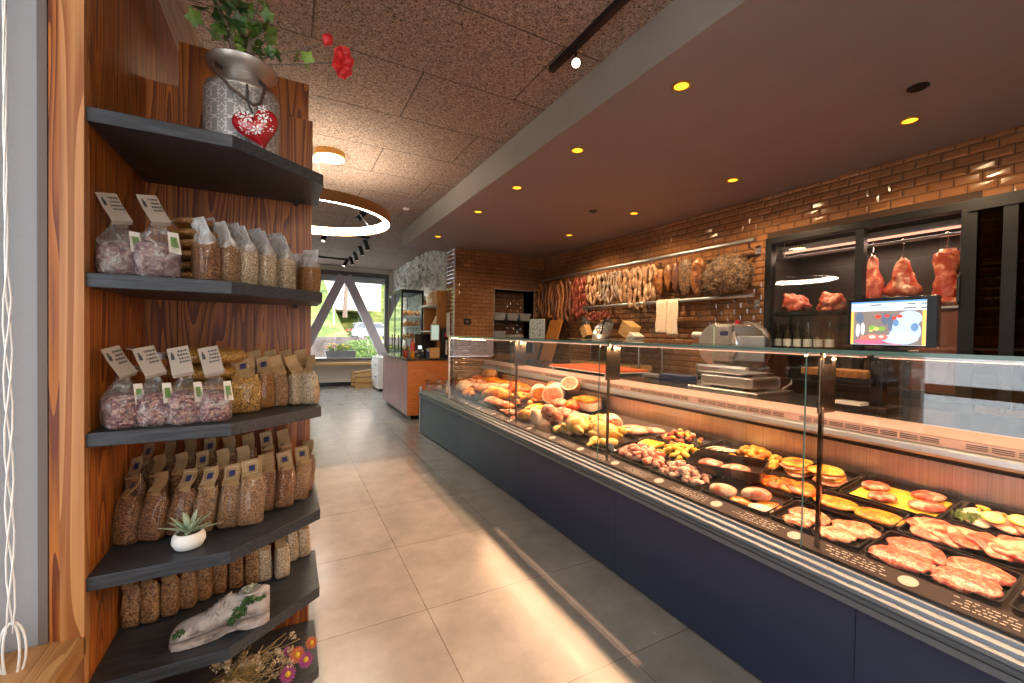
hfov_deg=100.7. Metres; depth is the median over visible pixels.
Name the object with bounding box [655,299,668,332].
hanging cloth
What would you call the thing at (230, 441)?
bag
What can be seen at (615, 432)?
chicken
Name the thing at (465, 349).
cladding
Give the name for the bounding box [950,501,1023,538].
tray
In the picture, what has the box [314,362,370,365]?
trim
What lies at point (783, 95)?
soffit
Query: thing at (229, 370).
bag
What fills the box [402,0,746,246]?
ceiling beam
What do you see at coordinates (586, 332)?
knife block
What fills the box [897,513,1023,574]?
tray
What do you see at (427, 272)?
stone wall
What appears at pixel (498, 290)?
trim
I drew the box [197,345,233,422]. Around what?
gift bag
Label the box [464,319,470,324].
wall socket
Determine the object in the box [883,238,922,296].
beef
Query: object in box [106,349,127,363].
print
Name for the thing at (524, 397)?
piece
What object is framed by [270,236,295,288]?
bag
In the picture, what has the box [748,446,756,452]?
marinated wing
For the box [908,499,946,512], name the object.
patty
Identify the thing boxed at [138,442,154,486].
bag
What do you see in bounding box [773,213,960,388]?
refrigerator
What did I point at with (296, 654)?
strawflower
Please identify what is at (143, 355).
print
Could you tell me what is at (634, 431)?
strip
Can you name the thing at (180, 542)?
pot
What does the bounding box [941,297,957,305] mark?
beef slice
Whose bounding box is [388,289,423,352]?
display cabinet
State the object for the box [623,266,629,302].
string
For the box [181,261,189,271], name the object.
bag
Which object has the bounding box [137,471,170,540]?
bag
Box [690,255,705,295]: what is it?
sausage
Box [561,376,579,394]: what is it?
ham
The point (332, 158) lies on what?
diffuser
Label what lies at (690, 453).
tray
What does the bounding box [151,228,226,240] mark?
bag
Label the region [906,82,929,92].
ceiling speaker
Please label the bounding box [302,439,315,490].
bag
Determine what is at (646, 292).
sausages
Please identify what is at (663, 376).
tool
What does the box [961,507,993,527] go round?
cutlet
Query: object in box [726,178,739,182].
recessed light
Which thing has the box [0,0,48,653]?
wall pier
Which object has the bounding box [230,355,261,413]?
bag
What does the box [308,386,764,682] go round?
floor
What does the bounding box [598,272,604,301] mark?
string
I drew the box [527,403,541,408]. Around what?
sausage
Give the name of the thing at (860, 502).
tray
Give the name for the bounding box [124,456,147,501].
bag
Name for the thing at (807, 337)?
bottle
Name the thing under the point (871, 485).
patty
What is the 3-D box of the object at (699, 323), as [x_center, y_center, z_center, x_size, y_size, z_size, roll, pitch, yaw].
[2.167,-0.462,4.165,0.007,1.748,6.940,0,1,-28]
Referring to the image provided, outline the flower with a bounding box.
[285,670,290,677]
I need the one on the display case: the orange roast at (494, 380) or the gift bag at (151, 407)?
the orange roast at (494, 380)
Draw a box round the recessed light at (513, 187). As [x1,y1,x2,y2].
[511,186,522,189]
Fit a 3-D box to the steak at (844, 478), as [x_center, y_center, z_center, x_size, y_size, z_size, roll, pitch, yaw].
[1.483,0.629,1.976,0.117,0.031,0.129,2,1,45]
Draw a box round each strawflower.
[279,665,296,682]
[281,643,291,655]
[289,646,304,663]
[298,651,313,668]
[304,635,317,648]
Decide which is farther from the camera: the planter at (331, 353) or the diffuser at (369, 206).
the planter at (331, 353)
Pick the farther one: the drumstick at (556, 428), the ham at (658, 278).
the ham at (658, 278)
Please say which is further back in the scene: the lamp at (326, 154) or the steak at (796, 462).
the lamp at (326, 154)
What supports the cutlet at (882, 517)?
in the tray at (860, 502)
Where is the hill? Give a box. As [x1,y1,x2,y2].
[311,280,383,339]
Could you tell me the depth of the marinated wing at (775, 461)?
2.17 m
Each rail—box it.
[541,238,761,285]
[583,293,759,313]
[776,231,960,260]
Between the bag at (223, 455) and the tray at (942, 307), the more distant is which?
the tray at (942, 307)
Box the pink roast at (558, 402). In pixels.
[551,398,566,407]
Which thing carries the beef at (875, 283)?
hanging from the rail at (959, 232)
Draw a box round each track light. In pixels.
[312,235,369,266]
[549,0,629,73]
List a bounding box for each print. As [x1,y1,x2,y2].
[101,197,123,209]
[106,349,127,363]
[137,349,158,362]
[141,199,163,211]
[170,349,189,362]
[201,349,218,362]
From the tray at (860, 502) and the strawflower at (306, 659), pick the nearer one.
the strawflower at (306, 659)
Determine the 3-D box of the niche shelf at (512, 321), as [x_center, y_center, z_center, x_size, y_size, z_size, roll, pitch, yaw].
[-0.051,-0.337,7.118,0.730,0.025,0.290,0,1,-28]
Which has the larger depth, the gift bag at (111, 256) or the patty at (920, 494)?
the patty at (920, 494)
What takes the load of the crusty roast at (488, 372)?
on the orange roast at (487, 379)
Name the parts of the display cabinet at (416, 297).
glass door, glass door, corner post, panel, corner post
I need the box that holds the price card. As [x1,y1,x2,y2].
[609,443,615,450]
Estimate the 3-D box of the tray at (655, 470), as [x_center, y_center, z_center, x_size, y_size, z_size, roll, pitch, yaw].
[0.893,0.685,2.195,0.201,0.045,0.309,0,1,-28]
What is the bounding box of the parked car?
[346,323,383,338]
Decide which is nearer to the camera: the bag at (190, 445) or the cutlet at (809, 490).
the bag at (190, 445)
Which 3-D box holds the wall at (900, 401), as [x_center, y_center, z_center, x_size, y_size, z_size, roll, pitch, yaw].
[2.406,-0.146,3.847,0.120,2.840,8.540,0,1,-28]
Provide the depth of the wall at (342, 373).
10.10 m
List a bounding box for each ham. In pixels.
[530,384,545,400]
[542,382,565,403]
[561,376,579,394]
[653,262,663,293]
[664,258,671,290]
[671,256,678,292]
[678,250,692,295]
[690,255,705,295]
[697,245,755,297]
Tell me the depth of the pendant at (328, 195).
3.68 m
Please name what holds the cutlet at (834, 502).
in the tray at (860, 502)
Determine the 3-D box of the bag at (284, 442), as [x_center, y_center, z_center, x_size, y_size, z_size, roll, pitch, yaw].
[-0.792,0.419,1.478,0.050,0.227,0.049,0,1,-42]
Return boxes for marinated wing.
[743,449,755,454]
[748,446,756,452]
[758,453,766,458]
[769,464,778,469]
[770,459,778,463]
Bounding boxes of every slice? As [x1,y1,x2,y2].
[705,446,720,449]
[714,448,727,451]
[729,496,751,505]
[748,503,773,512]
[756,501,781,509]
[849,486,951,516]
[906,517,943,543]
[923,518,966,548]
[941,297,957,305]
[947,525,983,550]
[965,532,1014,562]
[981,511,1004,523]
[987,535,1023,563]
[1008,514,1023,526]
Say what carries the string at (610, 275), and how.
hanging from the hanging rail at (758, 248)
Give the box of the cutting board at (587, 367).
[549,363,648,375]
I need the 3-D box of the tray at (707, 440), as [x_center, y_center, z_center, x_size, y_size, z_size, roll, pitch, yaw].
[1.107,0.625,2.695,0.252,0.052,0.304,0,1,-28]
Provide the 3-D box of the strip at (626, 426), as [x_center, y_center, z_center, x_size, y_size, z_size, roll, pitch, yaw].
[0.864,0.614,3.010,0.213,0.046,0.073,2,1,36]
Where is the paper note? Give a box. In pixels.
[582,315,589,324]
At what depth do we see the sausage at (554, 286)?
6.63 m
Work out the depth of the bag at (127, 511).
1.11 m
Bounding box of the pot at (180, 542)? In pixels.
[171,526,205,551]
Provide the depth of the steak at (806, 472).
2.04 m
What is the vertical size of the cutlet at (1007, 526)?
0.036 m
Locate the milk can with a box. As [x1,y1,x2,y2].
[202,48,279,154]
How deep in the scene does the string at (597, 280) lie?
5.74 m
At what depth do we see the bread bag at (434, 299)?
6.89 m
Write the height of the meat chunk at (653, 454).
0.037 m
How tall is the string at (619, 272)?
0.423 m
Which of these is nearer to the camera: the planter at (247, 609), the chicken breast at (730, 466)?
the planter at (247, 609)
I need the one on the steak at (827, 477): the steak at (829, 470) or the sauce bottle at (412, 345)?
the steak at (829, 470)
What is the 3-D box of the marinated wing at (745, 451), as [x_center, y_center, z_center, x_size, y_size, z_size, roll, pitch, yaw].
[1.265,0.592,2.262,0.060,0.034,0.043,2,1,28]
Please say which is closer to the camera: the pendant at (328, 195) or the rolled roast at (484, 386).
the pendant at (328, 195)
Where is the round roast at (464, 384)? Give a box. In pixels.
[456,380,472,391]
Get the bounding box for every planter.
[169,582,269,651]
[325,343,355,357]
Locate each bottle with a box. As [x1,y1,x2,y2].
[410,339,414,356]
[774,323,781,345]
[783,322,791,345]
[793,322,801,345]
[803,322,811,345]
[813,322,822,346]
[824,322,833,346]
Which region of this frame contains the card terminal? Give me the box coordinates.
[416,345,424,357]
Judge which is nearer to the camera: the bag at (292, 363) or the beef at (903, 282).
the bag at (292, 363)
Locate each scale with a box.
[688,369,793,396]
[801,355,903,414]
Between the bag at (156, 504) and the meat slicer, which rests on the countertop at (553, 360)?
the meat slicer
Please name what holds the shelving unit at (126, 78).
on the floor
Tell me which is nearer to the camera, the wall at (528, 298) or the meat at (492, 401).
the meat at (492, 401)
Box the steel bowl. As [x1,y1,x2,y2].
[592,317,614,338]
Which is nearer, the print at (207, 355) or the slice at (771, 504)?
the print at (207, 355)
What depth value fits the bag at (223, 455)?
1.29 m
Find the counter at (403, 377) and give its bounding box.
[382,353,450,419]
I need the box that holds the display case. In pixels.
[418,336,1023,682]
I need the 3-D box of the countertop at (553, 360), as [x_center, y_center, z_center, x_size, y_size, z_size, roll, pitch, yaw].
[1.216,0.777,5.425,0.456,0.900,3.600,0,1,-28]
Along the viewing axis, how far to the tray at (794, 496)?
1.92 m
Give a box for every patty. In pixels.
[781,514,811,527]
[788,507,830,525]
[814,526,857,542]
[831,519,881,539]
[861,480,890,490]
[867,491,897,501]
[868,544,936,573]
[886,537,947,565]
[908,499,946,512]
[910,490,946,501]
[929,566,1003,598]
[946,556,1015,586]
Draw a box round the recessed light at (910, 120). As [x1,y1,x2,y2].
[898,116,921,124]
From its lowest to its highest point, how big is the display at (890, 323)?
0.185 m
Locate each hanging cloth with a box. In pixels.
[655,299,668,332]
[666,298,679,334]
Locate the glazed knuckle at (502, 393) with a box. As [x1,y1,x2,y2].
[485,387,511,399]
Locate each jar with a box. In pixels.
[436,380,442,389]
[444,384,450,393]
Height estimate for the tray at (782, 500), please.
0.047 m
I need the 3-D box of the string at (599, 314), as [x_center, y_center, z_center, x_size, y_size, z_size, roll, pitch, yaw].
[1.189,-0.385,5.696,0.052,0.222,0.072,1,1,-26]
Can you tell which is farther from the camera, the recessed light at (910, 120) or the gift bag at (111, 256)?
the recessed light at (910, 120)
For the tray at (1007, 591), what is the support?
on the display case
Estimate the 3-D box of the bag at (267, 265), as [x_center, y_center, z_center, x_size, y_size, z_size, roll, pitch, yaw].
[-0.738,-0.240,1.262,0.075,0.163,0.054,1,1,26]
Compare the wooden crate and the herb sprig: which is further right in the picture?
the herb sprig
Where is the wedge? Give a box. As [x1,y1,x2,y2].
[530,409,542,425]
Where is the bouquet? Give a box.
[209,631,299,682]
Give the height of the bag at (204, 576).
0.167 m
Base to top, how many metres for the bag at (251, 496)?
0.189 m
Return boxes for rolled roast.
[474,384,493,392]
[487,383,510,390]
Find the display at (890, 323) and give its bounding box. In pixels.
[847,295,941,350]
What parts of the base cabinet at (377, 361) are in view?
drawer, drawer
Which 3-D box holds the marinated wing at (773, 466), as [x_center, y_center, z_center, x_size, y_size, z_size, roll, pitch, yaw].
[1.330,0.640,2.159,0.064,0.038,0.043,1,1,-24]
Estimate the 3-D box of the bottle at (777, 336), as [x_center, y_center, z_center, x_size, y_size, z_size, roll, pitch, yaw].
[2.482,-0.037,3.958,0.067,0.280,0.067,0,1,-28]
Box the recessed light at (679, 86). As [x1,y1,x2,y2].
[671,80,691,91]
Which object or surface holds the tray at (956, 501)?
on the display case
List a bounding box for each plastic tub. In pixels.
[494,312,506,319]
[494,331,505,336]
[505,313,518,320]
[517,314,531,320]
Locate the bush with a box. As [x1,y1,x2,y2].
[335,339,383,357]
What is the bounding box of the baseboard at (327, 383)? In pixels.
[319,382,365,386]
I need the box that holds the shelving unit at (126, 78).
[48,0,322,682]
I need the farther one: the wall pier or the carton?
the carton
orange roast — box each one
[482,376,500,382]
[489,379,506,382]
[511,383,531,392]
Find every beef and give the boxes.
[866,243,884,298]
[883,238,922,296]
[931,232,959,298]
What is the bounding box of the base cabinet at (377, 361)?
[371,356,382,390]
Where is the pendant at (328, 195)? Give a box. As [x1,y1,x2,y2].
[312,152,390,235]
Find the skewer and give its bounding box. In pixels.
[653,442,664,447]
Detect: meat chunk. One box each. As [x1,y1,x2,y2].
[628,453,634,460]
[641,449,648,457]
[642,458,651,464]
[648,452,656,457]
[652,461,660,467]
[655,455,664,460]
[657,452,664,457]
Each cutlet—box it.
[759,475,775,487]
[767,477,787,489]
[778,479,794,493]
[788,481,815,496]
[812,494,857,510]
[854,507,905,526]
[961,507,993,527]
[984,511,1022,535]
[1013,524,1023,534]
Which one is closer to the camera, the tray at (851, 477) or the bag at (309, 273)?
the bag at (309, 273)
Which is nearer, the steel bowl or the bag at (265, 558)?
the bag at (265, 558)
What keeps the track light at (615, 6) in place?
attached to the ceiling
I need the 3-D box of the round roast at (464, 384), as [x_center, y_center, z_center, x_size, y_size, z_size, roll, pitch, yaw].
[-0.564,0.539,5.080,0.207,0.149,0.259,1,1,-24]
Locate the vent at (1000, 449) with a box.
[484,362,1023,460]
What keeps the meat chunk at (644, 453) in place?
on the meat chunk
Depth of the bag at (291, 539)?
1.51 m
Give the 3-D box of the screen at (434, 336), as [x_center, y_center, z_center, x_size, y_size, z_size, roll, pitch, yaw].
[-1.231,-0.014,6.765,0.120,0.520,0.120,1,1,12]
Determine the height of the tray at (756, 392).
0.018 m
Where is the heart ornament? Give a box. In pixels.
[232,84,277,148]
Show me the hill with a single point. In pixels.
(328, 329)
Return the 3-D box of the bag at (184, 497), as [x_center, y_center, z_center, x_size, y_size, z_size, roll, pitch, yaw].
[-0.923,0.451,1.187,0.067,0.178,0.067,1,1,2]
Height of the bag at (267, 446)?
0.227 m
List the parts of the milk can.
carrying handle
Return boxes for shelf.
[420,290,446,355]
[494,320,529,322]
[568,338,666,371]
[773,310,851,377]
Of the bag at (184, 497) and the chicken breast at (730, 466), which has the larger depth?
the chicken breast at (730, 466)
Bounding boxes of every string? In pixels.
[537,284,542,316]
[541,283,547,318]
[547,282,552,317]
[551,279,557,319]
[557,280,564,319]
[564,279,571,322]
[571,276,576,314]
[575,278,580,319]
[578,276,582,317]
[581,274,586,315]
[585,275,590,301]
[589,274,596,304]
[594,273,601,300]
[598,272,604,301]
[598,308,601,320]
[602,272,607,301]
[605,304,609,318]
[607,270,612,303]
[611,268,617,296]
[616,267,621,296]
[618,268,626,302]
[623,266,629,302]
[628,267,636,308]
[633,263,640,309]
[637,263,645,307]
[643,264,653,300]
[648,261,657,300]
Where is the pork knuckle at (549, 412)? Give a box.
[540,404,562,423]
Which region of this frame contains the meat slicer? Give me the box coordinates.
[691,320,772,379]
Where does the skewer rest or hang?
on the tray at (636, 442)
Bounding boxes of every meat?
[471,375,483,379]
[483,396,495,402]
[489,398,501,404]
[496,401,508,407]
[502,402,514,408]
[564,399,579,410]
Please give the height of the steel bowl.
0.318 m
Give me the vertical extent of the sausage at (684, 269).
0.477 m
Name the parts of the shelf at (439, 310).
panel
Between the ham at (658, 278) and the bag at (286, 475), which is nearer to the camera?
the bag at (286, 475)
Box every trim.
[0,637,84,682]
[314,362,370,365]
[446,249,453,385]
[452,248,455,385]
[493,289,533,352]
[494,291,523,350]
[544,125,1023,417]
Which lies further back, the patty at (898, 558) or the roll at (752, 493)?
the roll at (752, 493)
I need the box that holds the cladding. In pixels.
[454,248,543,384]
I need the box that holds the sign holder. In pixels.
[529,319,544,337]
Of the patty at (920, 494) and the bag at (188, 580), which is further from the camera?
the patty at (920, 494)
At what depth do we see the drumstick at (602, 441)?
2.72 m
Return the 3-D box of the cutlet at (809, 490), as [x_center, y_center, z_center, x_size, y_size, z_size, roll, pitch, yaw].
[1.290,0.655,1.887,0.111,0.034,0.142,1,1,23]
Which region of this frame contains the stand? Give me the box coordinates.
[907,306,957,393]
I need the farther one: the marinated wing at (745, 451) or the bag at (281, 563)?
the marinated wing at (745, 451)
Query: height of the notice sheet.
0.370 m
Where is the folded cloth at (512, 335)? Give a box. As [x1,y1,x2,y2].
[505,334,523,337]
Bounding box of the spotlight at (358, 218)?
[355,211,366,221]
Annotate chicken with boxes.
[561,413,591,435]
[588,420,629,438]
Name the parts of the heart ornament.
hanging cord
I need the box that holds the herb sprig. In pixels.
[774,477,801,486]
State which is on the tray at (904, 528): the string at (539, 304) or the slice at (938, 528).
the slice at (938, 528)
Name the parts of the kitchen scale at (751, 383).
foot plate, weighing plate, rail handle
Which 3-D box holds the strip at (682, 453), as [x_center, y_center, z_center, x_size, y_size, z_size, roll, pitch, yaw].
[0.972,0.638,2.384,0.026,0.035,0.065,0,1,-42]
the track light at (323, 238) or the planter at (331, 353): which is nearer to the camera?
the track light at (323, 238)
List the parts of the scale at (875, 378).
plate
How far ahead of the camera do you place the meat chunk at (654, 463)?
2.32 m
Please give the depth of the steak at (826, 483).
1.92 m
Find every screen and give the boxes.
[414,334,433,356]
[430,324,438,347]
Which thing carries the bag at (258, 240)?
on the shelving unit at (126, 78)
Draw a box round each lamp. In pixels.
[314,146,344,163]
[781,218,960,253]
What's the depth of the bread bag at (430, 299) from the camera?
7.07 m
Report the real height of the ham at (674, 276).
0.437 m
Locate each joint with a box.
[780,293,811,311]
[816,291,846,310]
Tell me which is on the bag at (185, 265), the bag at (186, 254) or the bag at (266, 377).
the bag at (186, 254)
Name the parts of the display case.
trim, panel, panel, glass post, clamp plate, panel, glass post, clamp plate, meat strip, panel, glass, air duct rail, panel, glass post, clamp plate, clamp knob, panel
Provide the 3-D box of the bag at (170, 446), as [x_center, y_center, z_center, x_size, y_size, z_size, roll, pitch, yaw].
[-1.050,0.418,1.301,0.049,0.227,0.050,1,1,-18]
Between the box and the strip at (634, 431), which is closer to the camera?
the strip at (634, 431)
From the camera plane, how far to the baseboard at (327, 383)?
10.03 m
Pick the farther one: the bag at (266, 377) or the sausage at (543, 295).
the sausage at (543, 295)
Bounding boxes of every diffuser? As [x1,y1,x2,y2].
[312,199,388,235]
[315,153,343,163]
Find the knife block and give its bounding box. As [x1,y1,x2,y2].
[580,321,591,338]
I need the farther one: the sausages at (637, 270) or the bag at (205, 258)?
the sausages at (637, 270)
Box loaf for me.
[572,395,601,411]
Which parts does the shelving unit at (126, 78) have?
post trim, post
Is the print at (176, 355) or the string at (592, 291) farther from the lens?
the string at (592, 291)
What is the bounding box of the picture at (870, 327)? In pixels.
[853,310,922,345]
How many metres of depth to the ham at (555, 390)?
3.90 m
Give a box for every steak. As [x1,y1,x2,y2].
[779,462,812,470]
[781,457,812,467]
[783,467,811,474]
[785,470,814,477]
[807,464,844,475]
[812,477,847,486]
[814,475,846,482]
[815,474,845,479]
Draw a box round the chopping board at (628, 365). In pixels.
[571,360,651,370]
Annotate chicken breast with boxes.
[698,458,723,466]
[721,464,750,471]
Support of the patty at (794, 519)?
in the tray at (859, 544)
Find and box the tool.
[644,373,696,382]
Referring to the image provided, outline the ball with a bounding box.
[518,409,531,419]
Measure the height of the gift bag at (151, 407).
0.198 m
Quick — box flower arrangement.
[184,0,353,78]
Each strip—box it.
[623,425,643,428]
[625,428,647,434]
[668,452,680,456]
[672,446,683,450]
[679,451,688,457]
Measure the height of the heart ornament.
0.194 m
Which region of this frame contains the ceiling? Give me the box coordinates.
[187,0,672,270]
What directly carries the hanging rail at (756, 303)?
attached to the wall at (900, 401)
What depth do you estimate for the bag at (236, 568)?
1.34 m
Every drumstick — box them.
[552,424,560,431]
[559,426,568,433]
[586,436,598,446]
[595,438,617,445]
[598,438,609,446]
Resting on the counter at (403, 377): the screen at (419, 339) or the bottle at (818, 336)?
the screen at (419, 339)
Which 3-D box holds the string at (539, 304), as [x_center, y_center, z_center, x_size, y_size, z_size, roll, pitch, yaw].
[0.478,-0.720,7.031,0.088,0.623,0.160,0,1,-28]
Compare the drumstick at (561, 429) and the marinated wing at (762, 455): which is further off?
the drumstick at (561, 429)
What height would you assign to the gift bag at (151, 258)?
0.208 m
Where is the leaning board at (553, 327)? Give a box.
[537,317,562,361]
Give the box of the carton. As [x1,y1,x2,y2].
[428,348,438,357]
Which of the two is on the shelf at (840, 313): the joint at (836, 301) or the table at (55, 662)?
the joint at (836, 301)
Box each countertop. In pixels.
[493,359,1023,437]
[526,359,700,380]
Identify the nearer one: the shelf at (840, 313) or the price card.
the price card
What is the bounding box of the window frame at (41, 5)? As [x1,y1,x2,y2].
[36,0,48,644]
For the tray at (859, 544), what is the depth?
1.64 m
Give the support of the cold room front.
attached to the wall at (900, 401)
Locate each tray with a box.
[466,395,479,400]
[472,397,521,411]
[518,397,605,415]
[550,429,638,451]
[610,450,670,469]
[631,437,669,449]
[649,460,722,489]
[655,430,719,448]
[660,447,691,459]
[685,450,769,482]
[688,384,793,396]
[698,440,743,453]
[701,477,792,515]
[734,452,789,472]
[750,473,815,499]
[770,500,883,551]
[771,462,860,491]
[805,489,909,530]
[839,475,963,519]
[863,531,1023,606]
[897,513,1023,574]
[941,306,957,308]
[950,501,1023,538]
[1009,586,1023,617]
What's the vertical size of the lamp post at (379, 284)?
6.550 m
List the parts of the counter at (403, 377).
panel, panel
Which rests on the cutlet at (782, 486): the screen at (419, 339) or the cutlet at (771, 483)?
the cutlet at (771, 483)
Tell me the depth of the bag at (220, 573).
1.32 m
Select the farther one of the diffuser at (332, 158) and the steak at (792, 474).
the diffuser at (332, 158)
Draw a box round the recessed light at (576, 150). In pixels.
[570,147,584,153]
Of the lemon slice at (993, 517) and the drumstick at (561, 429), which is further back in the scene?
the drumstick at (561, 429)
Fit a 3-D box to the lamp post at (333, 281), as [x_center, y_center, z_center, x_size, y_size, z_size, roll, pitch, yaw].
[-10.774,-4.002,25.320,0.500,6.550,0.160,0,1,-28]
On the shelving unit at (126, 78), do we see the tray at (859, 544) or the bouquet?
the bouquet
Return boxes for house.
[324,281,378,312]
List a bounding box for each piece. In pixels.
[467,390,474,394]
[520,395,527,399]
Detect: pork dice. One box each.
[689,478,694,484]
[692,470,698,475]
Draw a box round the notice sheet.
[446,312,449,335]
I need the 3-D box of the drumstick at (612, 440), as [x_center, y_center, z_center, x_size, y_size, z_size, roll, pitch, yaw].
[0.612,0.648,2.738,0.147,0.051,0.057,1,1,-1]
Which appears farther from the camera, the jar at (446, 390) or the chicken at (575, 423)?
the jar at (446, 390)
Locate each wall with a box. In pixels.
[311,264,393,382]
[311,336,366,356]
[393,250,446,346]
[447,249,544,385]
[544,127,1023,420]
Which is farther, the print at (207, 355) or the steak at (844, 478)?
the steak at (844, 478)
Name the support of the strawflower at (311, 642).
in the bouquet
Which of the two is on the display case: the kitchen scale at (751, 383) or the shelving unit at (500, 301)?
the kitchen scale at (751, 383)
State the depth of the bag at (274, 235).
1.40 m
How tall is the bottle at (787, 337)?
0.280 m
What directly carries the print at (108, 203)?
on the gift bag at (111, 256)
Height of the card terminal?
0.195 m
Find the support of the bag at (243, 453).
on the shelving unit at (126, 78)
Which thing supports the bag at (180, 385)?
on the bag
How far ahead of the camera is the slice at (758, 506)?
1.78 m
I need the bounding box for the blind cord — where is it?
[0,0,27,674]
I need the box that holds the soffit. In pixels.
[403,0,1023,257]
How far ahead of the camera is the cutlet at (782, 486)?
1.92 m
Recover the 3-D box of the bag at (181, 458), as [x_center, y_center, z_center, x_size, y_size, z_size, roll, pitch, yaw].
[-0.970,0.430,1.247,0.050,0.207,0.047,1,1,-22]
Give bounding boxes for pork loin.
[601,413,622,425]
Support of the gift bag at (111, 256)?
on the shelving unit at (126, 78)
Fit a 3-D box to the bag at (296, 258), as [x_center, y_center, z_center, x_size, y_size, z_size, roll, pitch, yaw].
[-0.725,-0.228,1.421,0.064,0.134,0.053,1,1,10]
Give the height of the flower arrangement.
0.292 m
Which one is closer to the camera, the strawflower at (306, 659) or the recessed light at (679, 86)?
the strawflower at (306, 659)
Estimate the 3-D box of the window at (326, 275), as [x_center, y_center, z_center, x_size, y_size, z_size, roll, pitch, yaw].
[-4.924,-0.570,9.550,4.267,2.201,0.291,0,1,-28]
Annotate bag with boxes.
[95,192,140,274]
[101,345,143,428]
[111,474,142,545]
[120,379,224,391]
[120,583,141,628]
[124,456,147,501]
[128,346,247,363]
[132,345,172,426]
[133,194,181,277]
[134,363,236,379]
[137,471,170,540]
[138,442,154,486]
[140,579,160,623]
[148,453,170,497]
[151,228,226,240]
[160,574,179,617]
[162,440,175,486]
[165,468,197,535]
[167,345,202,424]
[171,217,229,233]
[171,452,192,501]
[179,239,195,249]
[179,570,197,609]
[180,271,192,278]
[181,250,190,260]
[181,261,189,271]
[184,439,196,484]
[190,216,221,280]
[192,465,219,531]
[193,450,209,492]
[196,567,212,600]
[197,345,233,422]
[204,437,216,484]
[212,564,227,594]
[213,222,240,281]
[215,448,230,490]
[215,463,240,528]
[223,435,236,464]
[228,223,244,244]
[229,557,244,588]
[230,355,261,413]
[231,226,258,284]
[235,457,265,526]
[236,445,249,481]
[241,433,257,459]
[244,550,258,584]
[247,349,260,373]
[248,229,266,248]
[255,355,274,408]
[257,231,276,286]
[258,452,276,511]
[258,544,271,581]
[259,430,275,468]
[263,349,276,371]
[268,233,284,252]
[269,355,288,406]
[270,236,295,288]
[273,536,289,578]
[274,450,295,508]
[276,428,292,472]
[279,349,291,376]
[284,354,303,404]
[286,530,298,561]
[293,254,301,288]
[294,349,306,369]
[294,445,310,499]
[297,525,310,557]
[298,250,320,291]
[301,355,319,404]
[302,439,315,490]
[426,292,430,304]
[429,292,432,304]
[432,290,436,304]
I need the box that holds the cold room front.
[763,189,1023,410]
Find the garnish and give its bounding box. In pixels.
[950,508,983,522]
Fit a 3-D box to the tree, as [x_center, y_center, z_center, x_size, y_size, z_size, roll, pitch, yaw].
[-11.000,-4.742,28.026,2.316,6.339,2.448,1,1,20]
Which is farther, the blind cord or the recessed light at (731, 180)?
the recessed light at (731, 180)
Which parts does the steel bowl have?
black handle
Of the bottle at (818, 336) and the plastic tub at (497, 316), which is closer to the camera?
the bottle at (818, 336)
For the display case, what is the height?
1.266 m
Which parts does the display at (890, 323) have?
screen panel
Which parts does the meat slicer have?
carriage plate, blade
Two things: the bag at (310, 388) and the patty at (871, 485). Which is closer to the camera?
the bag at (310, 388)
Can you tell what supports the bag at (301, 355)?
on the shelving unit at (126, 78)
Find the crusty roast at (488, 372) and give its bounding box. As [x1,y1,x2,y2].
[481,369,497,376]
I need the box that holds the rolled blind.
[321,274,384,284]
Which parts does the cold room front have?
pull handle, slide glass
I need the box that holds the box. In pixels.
[618,321,644,339]
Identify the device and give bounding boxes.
[440,328,446,356]
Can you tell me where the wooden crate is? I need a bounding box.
[351,369,372,387]
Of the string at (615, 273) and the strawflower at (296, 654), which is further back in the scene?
the string at (615, 273)
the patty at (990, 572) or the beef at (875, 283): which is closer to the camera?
the patty at (990, 572)
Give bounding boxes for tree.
[342,283,347,317]
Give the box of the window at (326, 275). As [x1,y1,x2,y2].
[311,269,388,360]
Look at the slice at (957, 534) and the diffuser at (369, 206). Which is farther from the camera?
the diffuser at (369, 206)
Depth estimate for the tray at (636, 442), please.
2.73 m
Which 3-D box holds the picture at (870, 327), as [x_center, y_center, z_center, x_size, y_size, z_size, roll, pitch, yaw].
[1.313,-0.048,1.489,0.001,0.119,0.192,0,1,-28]
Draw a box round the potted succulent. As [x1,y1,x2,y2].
[157,510,221,551]
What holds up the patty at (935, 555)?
on the patty at (898, 558)
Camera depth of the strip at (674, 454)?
2.41 m
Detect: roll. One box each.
[709,483,736,497]
[741,487,771,500]
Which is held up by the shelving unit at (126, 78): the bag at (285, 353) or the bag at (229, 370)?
the bag at (285, 353)
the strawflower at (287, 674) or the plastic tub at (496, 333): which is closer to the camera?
the strawflower at (287, 674)
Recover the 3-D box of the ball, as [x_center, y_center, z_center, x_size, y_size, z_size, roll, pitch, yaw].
[0.117,0.616,3.591,0.130,0.091,0.186,0,1,-35]
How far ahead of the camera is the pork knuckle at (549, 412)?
3.32 m
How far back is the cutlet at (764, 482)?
2.00 m
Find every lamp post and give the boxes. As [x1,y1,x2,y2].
[333,281,334,324]
[379,284,380,310]
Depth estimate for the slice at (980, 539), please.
1.38 m
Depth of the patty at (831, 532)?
1.53 m

